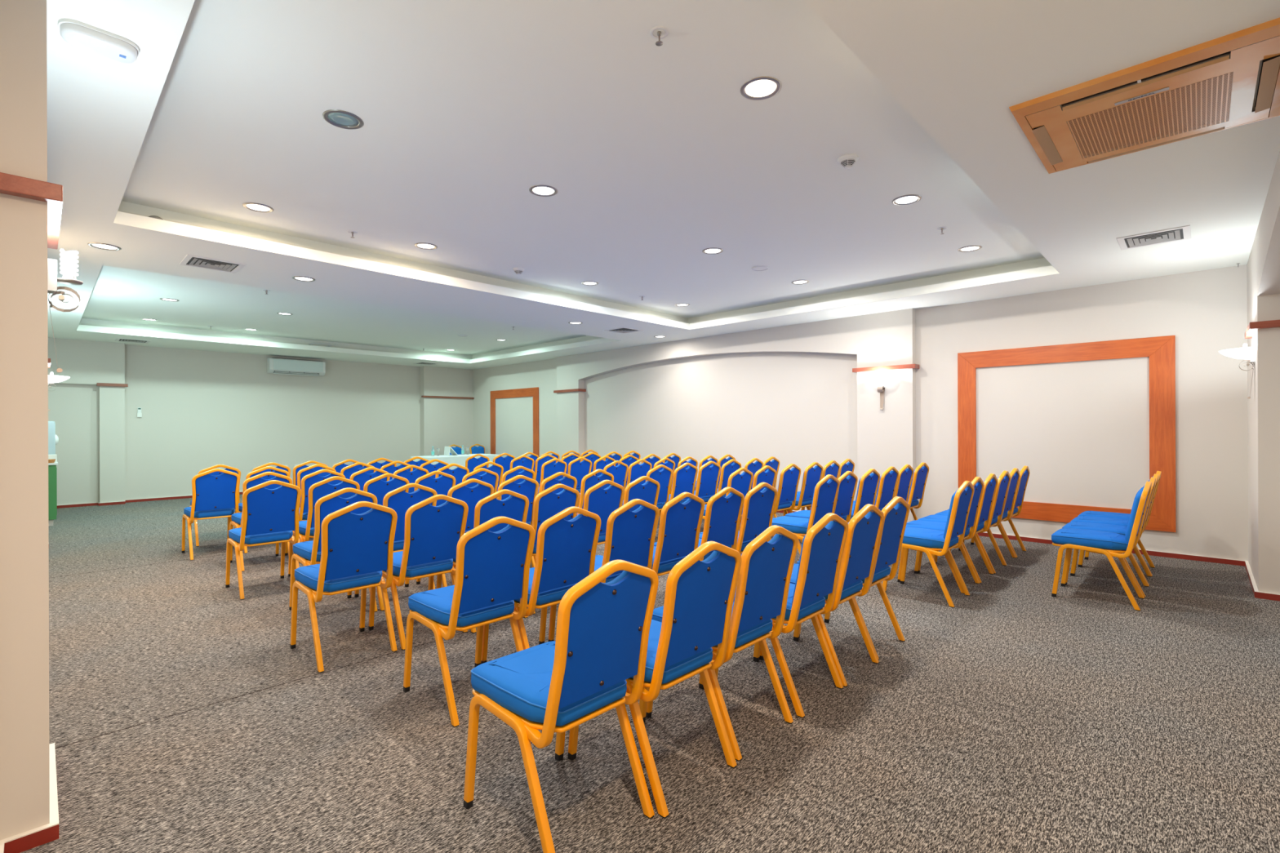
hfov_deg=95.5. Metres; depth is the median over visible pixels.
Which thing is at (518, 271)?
smoke detector
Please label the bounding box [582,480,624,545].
banquet chair
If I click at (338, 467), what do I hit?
banquet chair
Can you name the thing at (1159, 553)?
baseboard
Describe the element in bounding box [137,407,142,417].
remote control
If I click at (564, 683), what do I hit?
banquet chair
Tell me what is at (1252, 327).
trim
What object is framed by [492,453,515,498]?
banquet chair
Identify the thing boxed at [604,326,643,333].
ceiling vent
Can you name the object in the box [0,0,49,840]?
wall
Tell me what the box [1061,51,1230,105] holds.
outlet
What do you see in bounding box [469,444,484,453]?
banquet chair
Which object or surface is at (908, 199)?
recessed light
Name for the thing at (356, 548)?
banquet chair
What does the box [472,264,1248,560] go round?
wall
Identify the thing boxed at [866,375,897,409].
wall sconce
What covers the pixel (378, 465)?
banquet chair
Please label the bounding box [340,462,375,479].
banquet chair
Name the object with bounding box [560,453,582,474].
banquet chair
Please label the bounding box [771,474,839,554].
banquet chair
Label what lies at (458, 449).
banquet chair
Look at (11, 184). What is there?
trim
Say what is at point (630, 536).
banquet chair
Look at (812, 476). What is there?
banquet chair
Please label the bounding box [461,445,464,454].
water bottle
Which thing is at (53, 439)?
dispenser
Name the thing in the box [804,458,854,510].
banquet chair
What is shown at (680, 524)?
banquet chair
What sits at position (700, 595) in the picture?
banquet chair
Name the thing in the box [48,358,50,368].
trim
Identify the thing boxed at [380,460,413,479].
banquet chair
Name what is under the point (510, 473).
banquet chair
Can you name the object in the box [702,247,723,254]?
recessed light
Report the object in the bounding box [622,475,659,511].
banquet chair
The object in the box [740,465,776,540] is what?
banquet chair
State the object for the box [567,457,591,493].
banquet chair
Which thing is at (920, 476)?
banquet chair
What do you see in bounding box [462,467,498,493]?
banquet chair
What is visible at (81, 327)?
light
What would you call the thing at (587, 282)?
recessed light
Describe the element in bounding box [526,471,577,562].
banquet chair
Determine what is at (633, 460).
banquet chair
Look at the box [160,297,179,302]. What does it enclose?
recessed light
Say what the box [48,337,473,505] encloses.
wall
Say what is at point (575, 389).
trim
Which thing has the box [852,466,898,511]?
banquet chair
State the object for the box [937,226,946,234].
sprinkler
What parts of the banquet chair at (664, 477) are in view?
seat, frame, panel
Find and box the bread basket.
[48,458,55,462]
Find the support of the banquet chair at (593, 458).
on the floor
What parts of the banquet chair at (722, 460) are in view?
panel, frame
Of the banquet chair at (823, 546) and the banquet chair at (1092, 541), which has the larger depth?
the banquet chair at (1092, 541)
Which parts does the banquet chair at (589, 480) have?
panel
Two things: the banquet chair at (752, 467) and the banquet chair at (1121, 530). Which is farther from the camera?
the banquet chair at (752, 467)
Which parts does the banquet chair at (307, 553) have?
leg, leg, seat, seat frame, frame, panel, leg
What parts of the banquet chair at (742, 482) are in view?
seat, frame, panel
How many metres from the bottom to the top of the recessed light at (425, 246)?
0.011 m
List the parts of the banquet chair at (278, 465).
frame, panel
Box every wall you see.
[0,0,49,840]
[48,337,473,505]
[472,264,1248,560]
[1247,150,1279,594]
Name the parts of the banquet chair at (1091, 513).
leg, seat, leg, frame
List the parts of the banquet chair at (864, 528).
leg, seat, leg, seat frame, frame, backrest, panel, leg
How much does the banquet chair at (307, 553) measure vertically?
0.948 m
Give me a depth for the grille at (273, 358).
12.59 m
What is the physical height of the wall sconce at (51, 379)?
0.468 m
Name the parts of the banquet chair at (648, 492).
panel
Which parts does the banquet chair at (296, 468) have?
panel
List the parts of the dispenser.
spout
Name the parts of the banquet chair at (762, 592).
leg, seat, leg, seat frame, backrest, frame, panel, leg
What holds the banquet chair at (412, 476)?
on the floor
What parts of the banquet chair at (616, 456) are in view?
frame, panel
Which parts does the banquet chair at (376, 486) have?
frame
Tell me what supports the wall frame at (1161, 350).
attached to the wall at (789, 393)
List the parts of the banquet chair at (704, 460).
panel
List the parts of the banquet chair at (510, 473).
panel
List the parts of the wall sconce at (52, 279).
spiral bulb, spiral bulb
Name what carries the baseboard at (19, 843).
attached to the wall at (24, 762)
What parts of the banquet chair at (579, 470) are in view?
frame, panel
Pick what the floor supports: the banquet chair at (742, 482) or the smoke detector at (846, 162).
the banquet chair at (742, 482)
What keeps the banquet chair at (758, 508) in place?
on the floor
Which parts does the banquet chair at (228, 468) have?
leg, frame, panel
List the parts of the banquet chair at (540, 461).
panel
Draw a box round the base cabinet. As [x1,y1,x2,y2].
[48,462,57,526]
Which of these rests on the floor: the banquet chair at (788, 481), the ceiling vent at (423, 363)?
the banquet chair at (788, 481)
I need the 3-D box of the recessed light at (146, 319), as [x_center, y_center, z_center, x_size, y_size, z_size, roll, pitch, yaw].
[-8.024,-1.750,9.505,0.214,0.011,0.214,0,0,44]
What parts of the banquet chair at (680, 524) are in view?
seat frame, seat, panel, backrest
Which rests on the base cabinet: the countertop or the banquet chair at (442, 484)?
the countertop
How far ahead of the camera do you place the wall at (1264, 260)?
4.59 m
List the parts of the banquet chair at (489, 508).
leg, leg, frame, panel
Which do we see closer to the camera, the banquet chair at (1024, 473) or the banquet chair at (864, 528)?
the banquet chair at (864, 528)
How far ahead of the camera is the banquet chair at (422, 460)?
8.58 m
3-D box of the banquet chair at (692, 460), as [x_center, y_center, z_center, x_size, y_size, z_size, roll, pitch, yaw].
[0.498,0.904,8.518,0.609,0.948,0.442,0,0,44]
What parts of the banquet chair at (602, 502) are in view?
seat, panel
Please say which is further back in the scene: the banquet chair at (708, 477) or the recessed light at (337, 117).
the banquet chair at (708, 477)
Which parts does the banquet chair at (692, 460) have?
frame, panel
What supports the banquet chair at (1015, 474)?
on the floor
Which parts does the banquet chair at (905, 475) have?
frame, panel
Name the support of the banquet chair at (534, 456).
on the floor
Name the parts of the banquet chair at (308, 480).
leg, seat, frame, panel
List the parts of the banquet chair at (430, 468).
frame, panel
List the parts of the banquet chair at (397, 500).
leg, seat, frame, panel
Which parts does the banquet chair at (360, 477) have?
frame, panel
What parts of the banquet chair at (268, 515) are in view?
leg, leg, seat, seat frame, frame, panel, leg, leg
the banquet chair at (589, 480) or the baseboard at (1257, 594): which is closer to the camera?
the baseboard at (1257, 594)
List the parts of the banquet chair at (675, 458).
panel, frame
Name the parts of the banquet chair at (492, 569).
leg, leg, seat, seat frame, leg, frame, panel, backrest, leg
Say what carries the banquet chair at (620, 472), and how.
on the floor
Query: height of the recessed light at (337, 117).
0.011 m
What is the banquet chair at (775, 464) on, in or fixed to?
on the floor
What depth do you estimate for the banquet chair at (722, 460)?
8.90 m
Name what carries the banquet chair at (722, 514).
on the floor
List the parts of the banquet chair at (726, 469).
frame, panel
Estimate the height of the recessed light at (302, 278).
0.011 m
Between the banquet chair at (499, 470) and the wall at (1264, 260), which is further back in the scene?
the banquet chair at (499, 470)
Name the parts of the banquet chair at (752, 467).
frame, panel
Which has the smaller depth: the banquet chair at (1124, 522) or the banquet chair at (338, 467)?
the banquet chair at (1124, 522)
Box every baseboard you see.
[0,742,58,852]
[57,491,242,508]
[704,503,1248,566]
[1244,560,1279,601]
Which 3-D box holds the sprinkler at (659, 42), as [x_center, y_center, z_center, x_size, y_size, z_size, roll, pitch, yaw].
[0.087,-1.757,2.625,0.084,0.055,0.084,0,0,10]
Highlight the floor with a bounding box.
[21,494,1279,852]
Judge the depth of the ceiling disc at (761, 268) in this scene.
6.52 m
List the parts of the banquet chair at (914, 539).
leg, leg, seat, leg, seat frame, frame, backrest, leg, panel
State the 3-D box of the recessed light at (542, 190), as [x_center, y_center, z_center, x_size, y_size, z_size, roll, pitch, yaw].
[-0.727,-1.776,4.379,0.214,0.011,0.214,0,0,44]
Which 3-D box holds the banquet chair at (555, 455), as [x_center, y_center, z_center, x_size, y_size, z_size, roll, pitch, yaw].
[-1.791,0.912,10.494,0.609,0.948,0.442,0,0,44]
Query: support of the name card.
on the tablecloth
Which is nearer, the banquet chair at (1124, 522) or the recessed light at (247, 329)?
the banquet chair at (1124, 522)
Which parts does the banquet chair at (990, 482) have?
leg, seat, leg, frame, leg, panel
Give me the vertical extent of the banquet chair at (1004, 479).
0.948 m
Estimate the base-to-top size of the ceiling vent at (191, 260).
0.029 m
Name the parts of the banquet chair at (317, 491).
leg, leg, seat, frame, panel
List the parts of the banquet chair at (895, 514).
leg, seat, leg, seat frame, frame, panel, leg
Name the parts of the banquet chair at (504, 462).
frame, panel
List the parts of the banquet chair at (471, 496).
leg, frame, panel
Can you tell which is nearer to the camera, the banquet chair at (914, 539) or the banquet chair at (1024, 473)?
the banquet chair at (914, 539)
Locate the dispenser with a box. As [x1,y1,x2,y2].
[48,421,58,454]
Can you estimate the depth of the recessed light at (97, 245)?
4.96 m
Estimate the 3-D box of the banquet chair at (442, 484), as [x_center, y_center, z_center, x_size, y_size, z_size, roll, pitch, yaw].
[-2.219,0.913,5.957,0.609,0.948,0.442,0,0,44]
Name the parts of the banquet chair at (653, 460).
frame, panel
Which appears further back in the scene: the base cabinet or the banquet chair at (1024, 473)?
the base cabinet
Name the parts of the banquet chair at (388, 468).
panel, frame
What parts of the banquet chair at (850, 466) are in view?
frame, panel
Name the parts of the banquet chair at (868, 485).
seat, backrest, frame, panel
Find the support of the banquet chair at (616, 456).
on the floor
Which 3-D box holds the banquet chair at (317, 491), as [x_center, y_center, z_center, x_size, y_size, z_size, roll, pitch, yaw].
[-2.905,0.916,5.352,0.609,0.948,0.442,0,0,44]
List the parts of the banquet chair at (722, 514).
seat, frame, panel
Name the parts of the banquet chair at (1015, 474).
seat, leg, frame, panel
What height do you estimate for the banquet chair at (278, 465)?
0.948 m
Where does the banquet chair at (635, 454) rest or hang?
on the floor
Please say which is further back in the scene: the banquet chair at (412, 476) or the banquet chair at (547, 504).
the banquet chair at (412, 476)
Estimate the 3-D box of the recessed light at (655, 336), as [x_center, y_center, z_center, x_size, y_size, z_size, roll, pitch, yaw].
[0.348,-1.555,10.056,0.214,0.011,0.214,0,0,44]
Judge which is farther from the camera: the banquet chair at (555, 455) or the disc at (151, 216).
the banquet chair at (555, 455)
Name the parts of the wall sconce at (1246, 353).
lamp shade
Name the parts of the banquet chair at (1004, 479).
seat, leg, leg, frame, panel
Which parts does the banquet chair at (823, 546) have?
leg, leg, seat, leg, seat frame, frame, backrest, panel, leg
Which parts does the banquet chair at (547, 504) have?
seat, panel, frame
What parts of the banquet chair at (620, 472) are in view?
panel, frame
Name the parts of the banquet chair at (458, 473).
frame, panel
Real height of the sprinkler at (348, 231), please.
0.055 m
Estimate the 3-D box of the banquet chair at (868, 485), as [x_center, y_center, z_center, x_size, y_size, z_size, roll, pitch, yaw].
[2.132,0.898,6.047,0.609,0.948,0.442,0,0,44]
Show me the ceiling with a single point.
(655, 157)
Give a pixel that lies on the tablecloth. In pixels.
(460, 460)
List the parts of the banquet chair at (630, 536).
leg, seat, frame, panel, backrest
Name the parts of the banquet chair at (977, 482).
leg, leg, seat, leg, leg, frame, panel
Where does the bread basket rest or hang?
on the countertop
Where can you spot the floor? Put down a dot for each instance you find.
(1015, 717)
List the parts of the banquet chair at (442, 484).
frame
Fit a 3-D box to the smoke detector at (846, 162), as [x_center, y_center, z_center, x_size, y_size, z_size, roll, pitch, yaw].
[1.385,-1.754,3.872,0.134,0.064,0.134,0,0,44]
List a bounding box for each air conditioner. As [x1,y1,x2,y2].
[266,357,325,376]
[1008,17,1279,173]
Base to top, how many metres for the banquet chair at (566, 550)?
0.948 m
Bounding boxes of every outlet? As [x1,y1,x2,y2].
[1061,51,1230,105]
[1254,54,1279,106]
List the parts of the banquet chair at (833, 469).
frame, panel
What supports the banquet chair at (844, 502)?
on the floor
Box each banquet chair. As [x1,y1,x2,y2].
[181,468,239,560]
[189,464,240,546]
[225,480,301,599]
[229,471,292,571]
[233,466,289,553]
[241,462,290,502]
[284,469,345,563]
[288,475,359,577]
[288,487,377,612]
[289,501,397,673]
[293,460,328,485]
[293,464,336,536]
[332,459,364,475]
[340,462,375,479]
[349,466,390,490]
[354,483,437,611]
[363,473,408,505]
[366,457,396,469]
[368,494,468,650]
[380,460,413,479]
[392,465,428,493]
[403,456,429,471]
[403,516,535,727]
[414,471,455,506]
[416,478,493,586]
[419,458,448,478]
[435,463,469,485]
[436,488,528,633]
[449,444,461,454]
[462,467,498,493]
[463,560,658,852]
[465,453,489,472]
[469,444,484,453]
[473,461,503,491]
[480,506,600,664]
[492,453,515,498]
[497,475,538,567]
[501,455,534,483]
[502,466,535,483]
[519,452,538,471]
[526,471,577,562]
[531,484,580,614]
[534,453,557,486]
[537,457,567,493]
[540,451,559,462]
[548,498,659,641]
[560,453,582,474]
[561,450,580,457]
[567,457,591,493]
[567,541,741,818]
[576,469,613,515]
[578,460,628,502]
[580,449,598,457]
[582,452,600,472]
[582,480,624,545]
[593,455,615,476]
[603,451,622,466]
[617,454,638,488]
[622,450,640,464]
[622,464,672,517]
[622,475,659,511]
[626,458,652,486]
[641,453,660,469]
[644,492,704,576]
[645,524,798,761]
[653,457,675,494]
[653,487,744,560]
[661,462,697,506]
[662,453,680,484]
[669,461,720,504]
[671,456,697,484]
[693,459,741,497]
[694,455,718,490]
[695,453,735,488]
[698,482,777,555]
[702,467,753,529]
[712,512,848,718]
[717,457,763,489]
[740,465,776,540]
[759,503,884,687]
[763,456,779,517]
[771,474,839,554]
[773,463,800,537]
[782,462,823,543]
[785,471,857,523]
[786,460,839,511]
[796,496,909,660]
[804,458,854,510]
[843,468,879,520]
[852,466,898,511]
[853,464,913,504]
[882,480,974,608]
[897,476,984,594]
[907,462,928,519]
[918,473,997,583]
[933,471,1010,573]
[947,467,1020,563]
[963,466,1030,557]
[1051,481,1151,611]
[1062,477,1155,597]
[1070,474,1159,586]
[1078,471,1161,575]
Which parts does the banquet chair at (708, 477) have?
seat, frame, panel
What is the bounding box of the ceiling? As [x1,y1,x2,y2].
[46,0,1279,369]
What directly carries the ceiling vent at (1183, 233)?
in the ceiling
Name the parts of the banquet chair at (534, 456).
frame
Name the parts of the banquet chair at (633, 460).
frame, panel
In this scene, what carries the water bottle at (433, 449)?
on the tablecloth
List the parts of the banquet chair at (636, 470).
panel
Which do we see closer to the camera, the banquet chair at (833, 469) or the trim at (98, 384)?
the banquet chair at (833, 469)
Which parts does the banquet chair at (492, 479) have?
panel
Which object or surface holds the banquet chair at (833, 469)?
on the floor
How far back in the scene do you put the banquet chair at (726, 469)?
7.55 m
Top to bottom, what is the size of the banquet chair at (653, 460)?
0.948 m
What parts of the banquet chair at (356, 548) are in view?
leg, leg, seat, seat frame, frame, panel, leg, backrest, leg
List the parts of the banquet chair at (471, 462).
panel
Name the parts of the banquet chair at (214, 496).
leg, leg, seat, seat frame, frame, panel, leg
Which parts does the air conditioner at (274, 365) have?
panel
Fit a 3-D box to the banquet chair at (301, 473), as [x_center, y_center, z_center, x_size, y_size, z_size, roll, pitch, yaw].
[-4.025,0.920,7.087,0.609,0.948,0.442,0,0,44]
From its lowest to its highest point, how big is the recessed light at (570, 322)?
0.011 m
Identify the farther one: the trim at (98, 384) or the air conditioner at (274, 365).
the air conditioner at (274, 365)
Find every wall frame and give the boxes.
[490,386,538,456]
[957,335,1176,532]
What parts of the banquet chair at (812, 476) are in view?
seat, seat frame, frame, panel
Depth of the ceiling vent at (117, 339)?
10.29 m
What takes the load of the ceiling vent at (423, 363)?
in the ceiling
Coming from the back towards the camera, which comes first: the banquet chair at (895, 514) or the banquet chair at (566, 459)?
the banquet chair at (566, 459)
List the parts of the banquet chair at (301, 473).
panel, frame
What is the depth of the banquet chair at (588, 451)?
10.88 m
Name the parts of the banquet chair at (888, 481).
backrest, frame, panel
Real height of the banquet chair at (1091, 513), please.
0.948 m
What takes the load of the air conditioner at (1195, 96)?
attached to the ceiling
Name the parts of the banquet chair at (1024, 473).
leg, seat, leg, frame, panel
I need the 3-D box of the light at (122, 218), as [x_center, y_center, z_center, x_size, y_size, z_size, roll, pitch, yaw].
[0.161,-1.605,5.183,4.916,0.097,6.926,0,0,44]
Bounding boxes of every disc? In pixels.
[148,215,162,219]
[751,265,768,271]
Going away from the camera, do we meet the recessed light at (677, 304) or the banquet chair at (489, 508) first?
the banquet chair at (489, 508)
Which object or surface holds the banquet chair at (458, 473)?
on the floor
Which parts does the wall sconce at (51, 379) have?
lamp shade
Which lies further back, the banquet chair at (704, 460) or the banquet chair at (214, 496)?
the banquet chair at (704, 460)
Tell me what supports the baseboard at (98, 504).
attached to the wall at (201, 410)
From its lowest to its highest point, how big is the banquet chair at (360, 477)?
0.948 m
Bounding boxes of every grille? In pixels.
[271,357,322,361]
[1066,72,1232,159]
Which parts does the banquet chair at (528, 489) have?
frame, panel, leg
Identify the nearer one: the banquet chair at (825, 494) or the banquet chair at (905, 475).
the banquet chair at (825, 494)
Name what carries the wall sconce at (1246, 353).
attached to the wall at (1264, 260)
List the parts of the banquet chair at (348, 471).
panel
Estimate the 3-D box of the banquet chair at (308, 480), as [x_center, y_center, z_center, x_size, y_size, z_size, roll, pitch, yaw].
[-3.482,0.918,6.239,0.609,0.948,0.442,0,0,44]
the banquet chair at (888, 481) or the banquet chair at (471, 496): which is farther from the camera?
the banquet chair at (888, 481)
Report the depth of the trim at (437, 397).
15.12 m
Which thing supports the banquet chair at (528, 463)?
on the floor
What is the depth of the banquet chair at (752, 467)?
7.90 m
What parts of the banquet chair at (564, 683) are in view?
leg, leg, seat, seat frame, leg, frame, panel, backrest, leg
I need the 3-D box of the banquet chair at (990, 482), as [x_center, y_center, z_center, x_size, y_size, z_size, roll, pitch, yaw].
[2.948,0.895,5.402,0.609,0.948,0.442,0,0,44]
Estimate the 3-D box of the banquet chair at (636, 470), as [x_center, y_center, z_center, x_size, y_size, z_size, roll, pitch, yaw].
[-0.184,0.906,7.917,0.609,0.948,0.442,0,0,44]
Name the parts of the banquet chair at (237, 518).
leg, seat, leg, frame, panel, leg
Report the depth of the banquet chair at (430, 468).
7.86 m
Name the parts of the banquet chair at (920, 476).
leg, seat, backrest, panel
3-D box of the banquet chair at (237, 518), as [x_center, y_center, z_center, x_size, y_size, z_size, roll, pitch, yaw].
[-3.850,0.919,5.907,0.609,0.948,0.442,0,0,44]
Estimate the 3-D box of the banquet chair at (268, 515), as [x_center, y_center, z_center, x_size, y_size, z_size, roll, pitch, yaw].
[-3.228,0.917,4.991,0.609,0.948,0.442,0,0,44]
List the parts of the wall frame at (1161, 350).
rail, rail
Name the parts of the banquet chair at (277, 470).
seat, leg, panel, frame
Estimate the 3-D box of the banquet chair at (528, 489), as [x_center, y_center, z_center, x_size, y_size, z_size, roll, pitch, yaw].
[-1.279,0.910,5.412,0.609,0.948,0.442,0,0,44]
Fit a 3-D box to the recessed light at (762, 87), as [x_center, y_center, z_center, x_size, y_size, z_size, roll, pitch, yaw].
[0.636,-1.781,3.063,0.214,0.011,0.214,0,0,44]
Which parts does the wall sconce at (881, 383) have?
lamp shade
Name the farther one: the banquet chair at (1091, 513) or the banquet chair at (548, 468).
the banquet chair at (548, 468)
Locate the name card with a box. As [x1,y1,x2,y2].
[444,446,457,455]
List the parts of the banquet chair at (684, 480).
seat, frame, panel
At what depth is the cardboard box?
8.41 m
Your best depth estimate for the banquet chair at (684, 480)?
6.91 m
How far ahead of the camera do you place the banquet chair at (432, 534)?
3.74 m
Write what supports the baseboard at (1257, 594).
attached to the wall at (1264, 260)
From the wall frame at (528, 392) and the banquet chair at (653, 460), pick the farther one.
the wall frame at (528, 392)
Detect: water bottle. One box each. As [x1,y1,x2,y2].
[431,446,434,456]
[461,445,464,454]
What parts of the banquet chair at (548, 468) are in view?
panel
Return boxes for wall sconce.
[47,248,83,373]
[48,372,70,410]
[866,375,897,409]
[1218,343,1255,399]
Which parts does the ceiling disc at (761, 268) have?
plate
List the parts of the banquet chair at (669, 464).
panel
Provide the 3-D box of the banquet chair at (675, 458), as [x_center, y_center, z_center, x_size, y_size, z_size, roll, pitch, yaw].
[0.332,0.904,9.684,0.609,0.948,0.442,0,0,44]
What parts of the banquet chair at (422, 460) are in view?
panel, frame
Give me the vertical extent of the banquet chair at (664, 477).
0.948 m
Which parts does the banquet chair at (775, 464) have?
panel, frame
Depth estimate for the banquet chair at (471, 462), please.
9.37 m
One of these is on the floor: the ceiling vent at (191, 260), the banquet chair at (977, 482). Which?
the banquet chair at (977, 482)
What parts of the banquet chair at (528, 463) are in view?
panel, frame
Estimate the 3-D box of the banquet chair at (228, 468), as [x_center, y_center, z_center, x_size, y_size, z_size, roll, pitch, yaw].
[-5.184,0.924,7.091,0.609,0.948,0.442,0,0,44]
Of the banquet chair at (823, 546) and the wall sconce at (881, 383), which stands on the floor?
the banquet chair at (823, 546)
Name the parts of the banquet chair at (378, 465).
panel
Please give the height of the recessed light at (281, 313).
0.011 m
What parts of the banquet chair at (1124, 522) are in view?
leg, seat, leg, leg, frame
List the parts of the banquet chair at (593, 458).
frame, panel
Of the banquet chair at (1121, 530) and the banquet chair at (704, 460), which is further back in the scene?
the banquet chair at (704, 460)
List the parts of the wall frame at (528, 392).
rail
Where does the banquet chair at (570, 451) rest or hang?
on the floor
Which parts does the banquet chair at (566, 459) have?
frame, panel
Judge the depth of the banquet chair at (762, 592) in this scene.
2.54 m
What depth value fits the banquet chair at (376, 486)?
5.45 m
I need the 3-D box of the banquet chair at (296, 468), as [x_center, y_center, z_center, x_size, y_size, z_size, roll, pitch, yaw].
[-4.512,0.922,7.819,0.609,0.948,0.442,0,0,44]
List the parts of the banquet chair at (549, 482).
frame, panel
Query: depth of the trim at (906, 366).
7.90 m
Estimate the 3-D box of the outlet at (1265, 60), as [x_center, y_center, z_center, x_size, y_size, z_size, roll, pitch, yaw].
[2.827,-1.559,2.620,0.052,0.001,0.560,0,0,44]
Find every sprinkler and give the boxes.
[347,230,357,238]
[649,26,668,45]
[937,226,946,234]
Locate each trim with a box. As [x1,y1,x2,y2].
[0,172,62,248]
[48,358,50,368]
[96,382,128,386]
[421,395,474,399]
[553,388,586,393]
[852,364,919,373]
[1244,320,1279,338]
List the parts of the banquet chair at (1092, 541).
leg, leg, seat frame, seat, leg, frame, leg, backrest, panel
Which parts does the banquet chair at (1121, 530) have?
leg, leg, seat, leg, leg, frame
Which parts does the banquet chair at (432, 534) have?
leg, leg, seat, seat frame, leg, frame, panel, backrest, leg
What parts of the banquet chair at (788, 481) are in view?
seat, frame, panel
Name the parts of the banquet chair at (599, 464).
panel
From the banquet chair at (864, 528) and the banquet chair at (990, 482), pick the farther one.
the banquet chair at (990, 482)
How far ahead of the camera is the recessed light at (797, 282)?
7.18 m
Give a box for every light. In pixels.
[57,17,139,63]
[76,324,619,363]
[87,242,121,250]
[113,210,1059,329]
[140,318,157,320]
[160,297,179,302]
[242,202,274,213]
[244,328,257,330]
[276,312,293,315]
[292,275,315,281]
[322,109,364,128]
[414,242,437,249]
[528,184,557,196]
[568,321,582,324]
[581,280,598,285]
[653,335,666,337]
[675,303,689,306]
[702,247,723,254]
[740,75,781,100]
[791,280,808,284]
[892,194,921,205]
[957,244,982,252]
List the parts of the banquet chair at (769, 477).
frame, panel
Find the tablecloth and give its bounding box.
[410,453,498,470]
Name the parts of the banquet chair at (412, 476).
frame, panel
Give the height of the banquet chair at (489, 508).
0.948 m
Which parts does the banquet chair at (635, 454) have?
panel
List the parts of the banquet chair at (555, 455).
panel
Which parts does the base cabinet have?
door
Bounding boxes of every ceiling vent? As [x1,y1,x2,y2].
[115,337,151,343]
[178,253,245,273]
[413,362,439,364]
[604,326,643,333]
[1116,225,1191,249]
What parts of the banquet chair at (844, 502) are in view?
seat, panel, frame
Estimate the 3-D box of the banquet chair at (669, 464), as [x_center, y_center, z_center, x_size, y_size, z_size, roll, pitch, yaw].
[0.149,0.905,8.223,0.609,0.948,0.442,0,0,44]
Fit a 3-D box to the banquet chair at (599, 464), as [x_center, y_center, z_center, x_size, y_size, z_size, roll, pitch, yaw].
[-0.709,0.908,8.800,0.609,0.948,0.442,0,0,44]
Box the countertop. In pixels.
[48,462,57,465]
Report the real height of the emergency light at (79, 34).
0.044 m
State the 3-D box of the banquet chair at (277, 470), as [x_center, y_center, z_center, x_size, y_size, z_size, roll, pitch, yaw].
[-4.363,0.921,6.711,0.609,0.948,0.442,0,0,44]
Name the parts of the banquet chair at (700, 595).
leg, leg, leg, seat frame, seat, frame, panel, backrest, leg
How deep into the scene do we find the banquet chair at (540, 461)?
9.13 m
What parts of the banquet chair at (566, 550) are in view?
leg, leg, seat frame, leg, seat, frame, panel, backrest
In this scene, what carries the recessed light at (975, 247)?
in the ceiling
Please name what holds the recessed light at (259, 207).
in the ceiling
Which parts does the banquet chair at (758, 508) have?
seat, frame, panel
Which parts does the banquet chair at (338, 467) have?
frame, panel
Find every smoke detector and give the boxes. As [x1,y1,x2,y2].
[512,267,524,275]
[837,154,858,168]
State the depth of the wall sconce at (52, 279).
2.23 m
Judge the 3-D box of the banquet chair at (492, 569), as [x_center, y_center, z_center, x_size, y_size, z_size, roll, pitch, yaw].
[-0.878,0.909,2.998,0.609,0.948,0.442,0,0,44]
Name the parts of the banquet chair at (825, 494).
seat, leg, frame, backrest, panel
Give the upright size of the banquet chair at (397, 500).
0.948 m
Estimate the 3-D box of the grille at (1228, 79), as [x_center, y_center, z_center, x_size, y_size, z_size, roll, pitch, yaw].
[2.557,-1.538,2.929,0.590,0.001,0.570,0,0,44]

